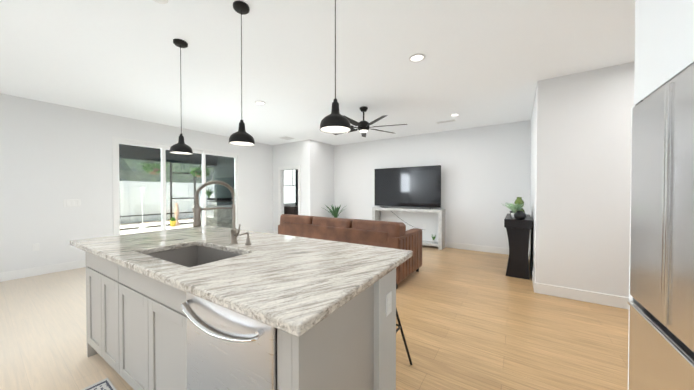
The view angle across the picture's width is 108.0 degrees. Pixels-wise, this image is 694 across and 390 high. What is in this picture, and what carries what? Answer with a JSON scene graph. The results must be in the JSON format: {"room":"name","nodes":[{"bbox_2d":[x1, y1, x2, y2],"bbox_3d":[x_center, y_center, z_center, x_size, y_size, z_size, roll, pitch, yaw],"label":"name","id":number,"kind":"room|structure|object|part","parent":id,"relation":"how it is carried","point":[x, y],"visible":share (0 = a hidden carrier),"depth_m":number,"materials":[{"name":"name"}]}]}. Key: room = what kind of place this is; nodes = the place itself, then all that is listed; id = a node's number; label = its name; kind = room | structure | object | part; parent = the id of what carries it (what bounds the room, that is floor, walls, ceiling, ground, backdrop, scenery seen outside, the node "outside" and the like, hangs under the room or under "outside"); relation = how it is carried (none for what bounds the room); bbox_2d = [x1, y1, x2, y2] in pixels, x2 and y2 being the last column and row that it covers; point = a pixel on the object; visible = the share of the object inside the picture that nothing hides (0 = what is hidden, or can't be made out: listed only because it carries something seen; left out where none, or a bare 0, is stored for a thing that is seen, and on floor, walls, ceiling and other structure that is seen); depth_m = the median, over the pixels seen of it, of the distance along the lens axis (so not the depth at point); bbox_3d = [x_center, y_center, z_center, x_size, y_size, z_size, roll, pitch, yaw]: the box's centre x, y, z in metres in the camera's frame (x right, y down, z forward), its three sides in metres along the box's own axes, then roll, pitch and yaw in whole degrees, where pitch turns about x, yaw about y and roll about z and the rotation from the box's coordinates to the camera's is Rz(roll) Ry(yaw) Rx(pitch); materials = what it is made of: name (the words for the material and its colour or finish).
{"room":"kitchen","nodes":[
{"label":"kitchen","id":0,"kind":"room"},
{"bbox_2d":[0,93,294,272],"bbox_3d":[-3.932,-0.128,5.414,0.120,2.740,14.320,0,1,34],"label":"wall","id":1,"kind":"structure","parent":0,"point":[53,156],"depth_m":4.21,"materials":[{"name":"white paint"}]},
{"bbox_2d":[0,260,85,281],"bbox_3d":[-6.094,1.217,2.123,0.016,0.130,6.120,0,1,34],"label":"baseboard","id":2,"kind":"structure","parent":1,"relation":"attached to","point":[17,274],"depth_m":3.98,"materials":[{"name":"white"}]},
{"bbox_2d":[63,199,79,206],"bbox_3d":[-4.642,0.136,4.255,0.010,0.120,0.200,0,1,34],"label":"switch plate","id":3,"kind":"object","parent":1,"relation":"attached to","point":[72,203],"visible":1,"depth_m":4.25,"materials":[{"name":"white plastic"}]},
{"bbox_2d":[112,136,238,235],"bbox_3d":[-3.681,0.068,5.777,0.130,2.340,2.560,0,1,34],"label":"door frame","id":4,"kind":"structure","parent":1,"relation":"attached to","point":[117,141],"depth_m":5.37,"materials":[{"name":"white plastic"}]},
{"bbox_2d":[119,144,234,233],"bbox_3d":[-3.683,0.070,5.779,0.053,2.111,2.410,0,1,34],"label":"glass wall","id":5,"kind":"structure","parent":4,"relation":"attached to","point":[170,189],"depth_m":5.52,"materials":[{"name":"clear glass"}]},
{"bbox_2d":[284,170,294,205],"bbox_3d":[-1.807,-0.299,8.453,0.120,1.290,1.300,0,1,34],"label":"bedroom window","id":6,"kind":"structure","parent":1,"relation":"in","point":[289,204],"depth_m":8.36,"materials":[{"name":"white"}]},
{"bbox_2d":[295,170,297,205],"bbox_3d":[-1.665,0.014,8.471,0.058,2.322,1.618,0,1,34],"label":"curtains","id":7,"kind":"object","parent":6,"relation":"hanging from","point":[296,187],"visible":0.02,"depth_m":8.41,"materials":[{"name":"grey fabric"}]},
{"bbox_2d":[273,139,312,230],"bbox_3d":[-1.609,-0.151,7.366,1.530,2.740,0.120,0,1,34],"label":"wall","id":8,"kind":"structure","parent":0,"point":[296,153],"depth_m":7.09,"materials":[{"name":"white paint"}]},
{"bbox_2d":[278,165,300,224],"bbox_3d":[-1.652,0.191,7.387,0.910,2.055,0.140,0,1,34],"label":"door frame","id":9,"kind":"structure","parent":8,"relation":"attached to","point":[281,170],"depth_m":7.55,"materials":[{"name":"white wood"}]},
{"bbox_2d":[0,245,628,389],"bbox_3d":[0.102,1.325,2.693,9.870,0.100,14.320,0,1,34],"label":"floor","id":10,"kind":"structure","parent":0,"point":[474,320],"depth_m":2.31,"materials":[{"name":"brown wood"}]},
{"bbox_2d":[81,378,115,389],"bbox_3d":[-1.264,1.288,1.090,1.430,0.012,0.655,0,1,34],"label":"rug","id":11,"kind":"object","parent":10,"relation":"on","point":[106,384],"visible":0.95,"depth_m":1.68,"materials":[{"name":"white fabric"}]},
{"bbox_2d":[70,244,400,389],"bbox_3d":[-0.963,0.849,1.742,2.419,0.875,0.878,0,1,32],"label":"kitchen island","id":12,"kind":"object","parent":10,"relation":"on","point":[197,306],"depth_m":1.20,"materials":[{"name":"grey wood"}]},
{"bbox_2d":[181,292,276,389],"bbox_3d":[-0.370,0.856,1.218,0.594,0.874,0.610,0,1,34],"label":"dishwasher","id":13,"kind":"object","parent":12,"relation":"in","point":[227,348],"depth_m":0.99,"materials":[{"name":"silver metal"}]},
{"bbox_2d":[70,228,412,331],"bbox_3d":[-0.901,0.390,1.865,2.470,0.040,1.115,0,1,32],"label":"island countertop","id":14,"kind":"structure","parent":12,"relation":"on","point":[289,282],"depth_m":1.29,"materials":[{"name":"white stone"}]},
{"bbox_2d":[154,244,237,263],"bbox_3d":[-1.012,0.516,1.672,0.725,0.232,0.429,0,1,32],"label":"sink","id":15,"kind":"object","parent":14,"relation":"in","point":[193,253],"depth_m":1.94,"materials":[{"name":"grey metal"}]},
{"bbox_2d":[190,180,253,243],"bbox_3d":[-0.874,0.133,1.780,0.182,0.475,0.349,0,1,32],"label":"faucet","id":16,"kind":"object","parent":14,"relation":"on","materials":[{"name":"silver metal"}]},
{"bbox_2d":[240,232,250,244],"bbox_3d":[-0.748,0.322,1.855,0.044,0.097,0.093,0,1,32],"label":"soap dispenser","id":17,"kind":"object","parent":14,"relation":"on","point":[248,242],"depth_m":1.86,"materials":[{"name":"silver metal"}]},
{"bbox_2d":[386,291,391,316],"bbox_3d":[0.230,0.593,1.378,0.009,0.115,0.070,0,1,32],"label":"outlet","id":18,"kind":"object","parent":12,"relation":"attached to","point":[388,293],"depth_m":1.37,"materials":[{"name":"white plastic"}]},
{"bbox_2d":[284,205,297,214],"bbox_3d":[-1.391,0.777,8.335,0.496,0.860,1.350,0,1,34],"label":"dresser","id":19,"kind":"object","parent":10,"relation":"on","point":[292,210],"visible":0.06,"depth_m":7.75,"materials":[{"name":"brown wood"}]},
{"bbox_2d":[321,205,344,217],"bbox_3d":[-0.376,0.741,7.264,0.604,0.959,0.640,0,1,34],"label":"snake plant","id":20,"kind":"object","parent":10,"relation":"on","point":[335,214],"visible":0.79,"depth_m":7.25,"materials":[{"name":"green plant"}]},
{"bbox_2d":[278,214,421,288],"bbox_3d":[-0.026,0.806,4.413,2.404,0.896,1.006,0,1,34],"label":"sofa","id":21,"kind":"object","parent":10,"relation":"on","point":[389,234],"visible":0.56,"depth_m":3.79,"materials":[{"name":"brown leather"}]},
{"bbox_2d":[396,308,411,364],"bbox_3d":[0.193,0.947,1.853,0.443,0.683,0.443,0,1,34],"label":"bar stool","id":22,"kind":"object","parent":10,"relation":"on","point":[402,334],"visible":0.06,"depth_m":1.89,"materials":[{"name":"black metal"}]},
{"bbox_2d":[372,207,444,249],"bbox_3d":[1.495,0.781,6.307,1.770,0.900,0.335,0,1,34],"label":"media console","id":23,"kind":"object","parent":10,"relation":"on","point":[376,216],"visible":0.77,"depth_m":5.88,"materials":[{"name":"white wood"}]},
{"bbox_2d":[375,165,440,208],"bbox_3d":[1.456,-0.182,6.300,1.720,1.023,0.245,0,1,34],"label":"tv","id":24,"kind":"object","parent":23,"relation":"on","point":[418,186],"visible":0.98,"depth_m":6.23,"materials":[{"name":"black plastic"}]},
{"bbox_2d":[504,197,532,279],"bbox_3d":[2.882,0.644,4.303,0.417,1.223,1.200,0,1,34],"label":"console","id":25,"kind":"object","parent":10,"relation":"on","point":[518,223],"visible":1,"depth_m":3.83,"materials":[{"name":"black wood"}]},
{"bbox_2d":[505,203,524,218],"bbox_3d":[2.640,0.244,4.017,0.334,0.250,0.310,0,1,34],"label":"plant","id":26,"kind":"object","parent":25,"relation":"on","point":[517,207],"depth_m":3.96,"materials":[{"name":"green plant"}]},
{"bbox_2d":[514,197,524,212],"bbox_3d":[2.783,0.202,4.075,0.162,0.333,0.162,0,1,34],"label":"vase","id":27,"kind":"object","parent":25,"relation":"on","point":[519,200],"depth_m":4.03,"materials":[{"name":"green ceramic"}]},
{"bbox_2d":[514,211,525,219],"bbox_3d":[2.640,0.307,3.847,0.162,0.129,0.162,0,1,34],"label":"vase","id":28,"kind":"object","parent":25,"relation":"on","point":[518,215],"depth_m":3.81,"materials":[{"name":"black ceramic"}]},
{"bbox_2d":[627,64,693,389],"bbox_3d":[1.677,0.400,0.864,0.781,1.795,0.850,0,1,34],"label":"fridge","id":29,"kind":"object","parent":10,"relation":"on","point":[661,339],"visible":1,"depth_m":1.08,"materials":[{"name":"grey metal"}]},
{"bbox_2d":[0,0,635,145],"bbox_3d":[0.102,-1.515,2.659,9.870,0.100,14.320,0,1,34],"label":"ceiling","id":30,"kind":"structure","parent":0,"point":[487,62],"depth_m":2.71,"materials":[{"name":"white paint"}]},
{"bbox_2d":[153,0,167,3],"bbox_3d":[-1.361,-1.437,1.845,0.090,0.034,0.066,0,1,34],"label":"recessed light","id":31,"kind":"object","parent":30,"relation":"in","point":[157,1],"depth_m":1.85,"materials":[{"name":"white plastic"}]},
{"bbox_2d":[170,39,192,154],"bbox_3d":[-1.593,-0.932,2.421,0.187,1.060,0.187,0,1,34],"label":"pendant light","id":32,"kind":"object","parent":30,"relation":"hanging from","point":[181,147],"visible":1,"depth_m":2.40,"materials":[{"name":"black metal"}]},
{"bbox_2d":[229,1,254,145],"bbox_3d":[-0.817,-0.926,1.954,0.187,1.060,0.187,0,1,34],"label":"pendant light","id":33,"kind":"object","parent":30,"relation":"hanging from","point":[241,137],"visible":1,"depth_m":1.94,"materials":[{"name":"black metal"}]},
{"bbox_2d":[231,142,252,144],"bbox_3d":[-0.817,-0.412,1.960,0.174,0.008,0.174,0,1,34],"label":"diffuser","id":34,"kind":"object","parent":33,"relation":"attached to","point":[232,143],"depth_m":2.00,"materials":[{"name":"white"}]},
{"bbox_2d":[255,101,265,104],"bbox_3d":[-1.362,-1.463,3.960,0.165,0.034,0.164,0,1,34],"label":"recessed light","id":35,"kind":"object","parent":30,"relation":"in","point":[259,102],"depth_m":4.03,"materials":[{"name":"white plastic"}]},
{"bbox_2d":[280,136,294,139],"bbox_3d":[-1.554,-1.494,6.550,0.310,0.034,0.302,0,1,34],"label":"air vent","id":36,"kind":"object","parent":30,"relation":"in","point":[287,138],"depth_m":6.71,"materials":[{"name":"white plastic"}]},
{"bbox_2d":[320,0,350,133],"bbox_3d":[-0.070,-0.921,1.514,0.187,1.060,0.187,0,1,34],"label":"pendant light","id":37,"kind":"object","parent":30,"relation":"hanging from","point":[335,121],"visible":1,"depth_m":1.50,"materials":[{"name":"black metal"}]},
{"bbox_2d":[322,126,348,130],"bbox_3d":[-0.070,-0.407,1.520,0.174,0.008,0.174,0,1,34],"label":"diffuser","id":38,"kind":"object","parent":37,"relation":"attached to","point":[324,128],"depth_m":1.53,"materials":[{"name":"white"}]},
{"bbox_2d":[334,106,406,136],"bbox_3d":[0.265,-1.276,4.282,1.417,0.417,1.406,0,1,34],"label":"ceiling fan","id":39,"kind":"object","parent":30,"relation":"hanging from","point":[363,127],"visible":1,"depth_m":4.21,"materials":[{"name":"black metal"}]},
{"bbox_3d":[0.283,-1.289,4.291,0.200,0.390,0.200,0,1,34],"label":"motor","id":40,"kind":"part","parent":39,"relation":"part of","materials":[{"name":"black metal"}]},
{"bbox_2d":[409,54,424,61],"bbox_3d":[0.730,-1.447,2.633,0.162,0.034,0.165,0,1,34],"label":"recessed light","id":41,"kind":"object","parent":30,"relation":"in","point":[416,57],"depth_m":2.68,"materials":[{"name":"white plastic"}]},
{"bbox_2d":[313,140,333,216],"bbox_3d":[0.181,-0.168,8.749,0.120,2.740,4.180,0,1,34],"label":"wall","id":42,"kind":"structure","parent":0,"point":[323,175],"depth_m":7.35,"materials":[{"name":"white paint"}]},
{"bbox_2d":[334,120,530,250],"bbox_3d":[1.718,-0.140,6.437,5.020,2.740,0.120,0,1,34],"label":"wall","id":43,"kind":"structure","parent":0,"point":[485,174],"depth_m":5.80,"materials":[{"name":"white paint"}]},
{"bbox_2d":[422,239,508,254],"bbox_3d":[1.630,1.165,6.430,4.900,0.130,0.016,0,1,34],"label":"baseboard","id":44,"kind":"structure","parent":43,"relation":"attached to","point":[489,249],"depth_m":5.57,"materials":[{"name":"white"}]},
{"bbox_2d":[529,79,548,283],"bbox_3d":[3.108,-0.112,4.122,0.120,2.740,2.150,0,1,34],"label":"wall","id":45,"kind":"structure","parent":0,"point":[539,159],"depth_m":3.25,"materials":[{"name":"white paint"}]},
{"bbox_2d":[528,251,534,282],"bbox_3d":[3.054,1.192,4.181,0.016,0.130,2.100,0,1,34],"label":"baseboard","id":46,"kind":"structure","parent":45,"relation":"attached to","point":[530,262],"depth_m":3.98,"materials":[{"name":"white"}]},
{"bbox_2d":[547,62,634,297],"bbox_3d":[3.911,-0.091,2.350,3.200,2.740,0.120,0,1,34],"label":"wall","id":47,"kind":"structure","parent":0,"point":[589,172],"depth_m":2.98,"materials":[{"name":"white paint"}]},
{"bbox_2d":[533,281,628,308],"bbox_3d":[3.768,1.214,2.384,3.216,0.130,0.019,0,1,34],"label":"baseboard","id":48,"kind":"structure","parent":47,"relation":"attached to","point":[590,297],"depth_m":3.02,"materials":[{"name":"white"}]},
{"bbox_2d":[628,0,693,389],"bbox_3d":[0.097,-0.043,-1.641,0.910,2.740,6.930,0,1,34],"label":"wall","id":49,"kind":"structure","parent":0,"point":[664,42],"depth_m":1.19,"materials":[{"name":"white paint"}]},
{"label":"outside","id":50,"kind":"structure","parent":0,"visible":0},
{"bbox_3d":[-16.498,1.242,17.054,33.730,0.120,60.000,0,1,34],"label":"ground","id":51,"kind":"structure","parent":50,"visible":0},
{"bbox_2d":[120,218,191,224],"bbox_3d":[-8.588,1.222,11.684,0.650,0.070,50.000,0,1,34],"label":"garden bed","id":52,"kind":"object","parent":51,"relation":"on","point":[154,221],"depth_m":11.33,"materials":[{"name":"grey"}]},
{"bbox_2d":[120,219,192,234],"bbox_3d":[-6.534,1.308,7.874,6.930,0.110,18.000,0,1,34],"label":"patio slab","id":53,"kind":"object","parent":51,"relation":"on","point":[148,229],"depth_m":9.56,"materials":[{"name":"white concrete"}]},
{"bbox_2d":[139,187,145,228],"bbox_3d":[-7.492,0.466,9.239,0.240,1.540,0.240,0,1,34],"label":"pole","id":54,"kind":"object","parent":53,"relation":"on","point":[142,188],"depth_m":9.22,"materials":[{"name":"white plastic"}]},
{"bbox_2d":[119,159,213,229],"bbox_3d":[-6.332,-0.303,9.651,1.926,3.067,13.250,0,1,34],"label":"cage","id":55,"kind":"object","parent":53,"relation":"on","point":[171,200],"depth_m":9.81,"materials":[{"name":"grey metal"}]},
{"bbox_2d":[169,217,176,226],"bbox_3d":[-6.821,1.044,9.879,0.250,0.369,0.250,0,1,34],"label":"pot","id":56,"kind":"object","parent":53,"relation":"on","point":[172,223],"depth_m":9.81,"materials":[{"name":"yellow ceramic"}]},
{"bbox_2d":[119,144,233,203],"bbox_3d":[-6.864,-0.153,4.182,3.350,2.900,11.550,0,1,34],"label":"shell","id":57,"kind":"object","parent":53,"relation":"on","point":[217,193],"depth_m":9.00,"materials":[{"name":"grey paint"}]},
{"bbox_2d":[139,161,168,174],"bbox_3d":[-6.135,-0.867,8.036,0.948,0.434,0.948,0,1,34],"label":"hanging basket","id":58,"kind":"object","parent":57,"relation":"hanging from","point":[156,167],"depth_m":7.84,"materials":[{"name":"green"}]},
{"bbox_2d":[188,167,211,176],"bbox_3d":[-5.343,-0.871,9.203,0.948,0.454,0.948,0,1,34],"label":"hanging basket","id":59,"kind":"object","parent":57,"relation":"hanging from","point":[197,171],"depth_m":9.03,"materials":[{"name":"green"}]},
{"bbox_2d":[174,203,179,225],"bbox_3d":[-6.863,0.770,10.170,0.200,0.910,0.200,0,1,34],"label":"statue","id":60,"kind":"object","parent":53,"relation":"on","point":[176,218],"depth_m":10.12,"materials":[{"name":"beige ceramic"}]},
{"bbox_2d":[200,209,231,227],"bbox_3d":[-4.518,0.821,8.817,1.300,0.840,0.765,0,1,34],"label":"kitchen island","id":61,"kind":"object","parent":53,"relation":"on","point":[216,217],"depth_m":8.34,"materials":[{"name":"stone"}]},
{"bbox_2d":[200,204,231,207],"bbox_3d":[-4.522,0.376,8.806,1.400,0.050,0.820,0,1,34],"label":"island countertop","id":62,"kind":"structure","parent":61,"relation":"on","point":[208,206],"depth_m":8.41,"materials":[{"name":"grey stone"}]},
{"bbox_2d":[206,188,214,199],"bbox_3d":[-4.931,0.046,8.928,0.560,0.608,0.450,0,1,34],"label":"plant","id":63,"kind":"object","parent":62,"relation":"on","point":[208,192],"depth_m":8.95,"materials":[{"name":"green plant"}]},
{"bbox_2d":[119,181,213,222],"bbox_3d":[-8.836,0.342,12.084,0.120,1.920,50.530,0,1,34],"label":"fence","id":64,"kind":"object","parent":51,"relation":"on","point":[145,205],"depth_m":11.74,"materials":[{"name":"white plastic"}]},
{"bbox_2d":[119,158,213,182],"bbox_3d":[-14.002,-4.495,20.374,16.132,11.193,42.472,0,1,34],"label":"trees","id":65,"kind":"object","parent":51,"relation":"on","point":[125,164],"depth_m":14.42,"materials":[{"name":"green plant"}]}
]}

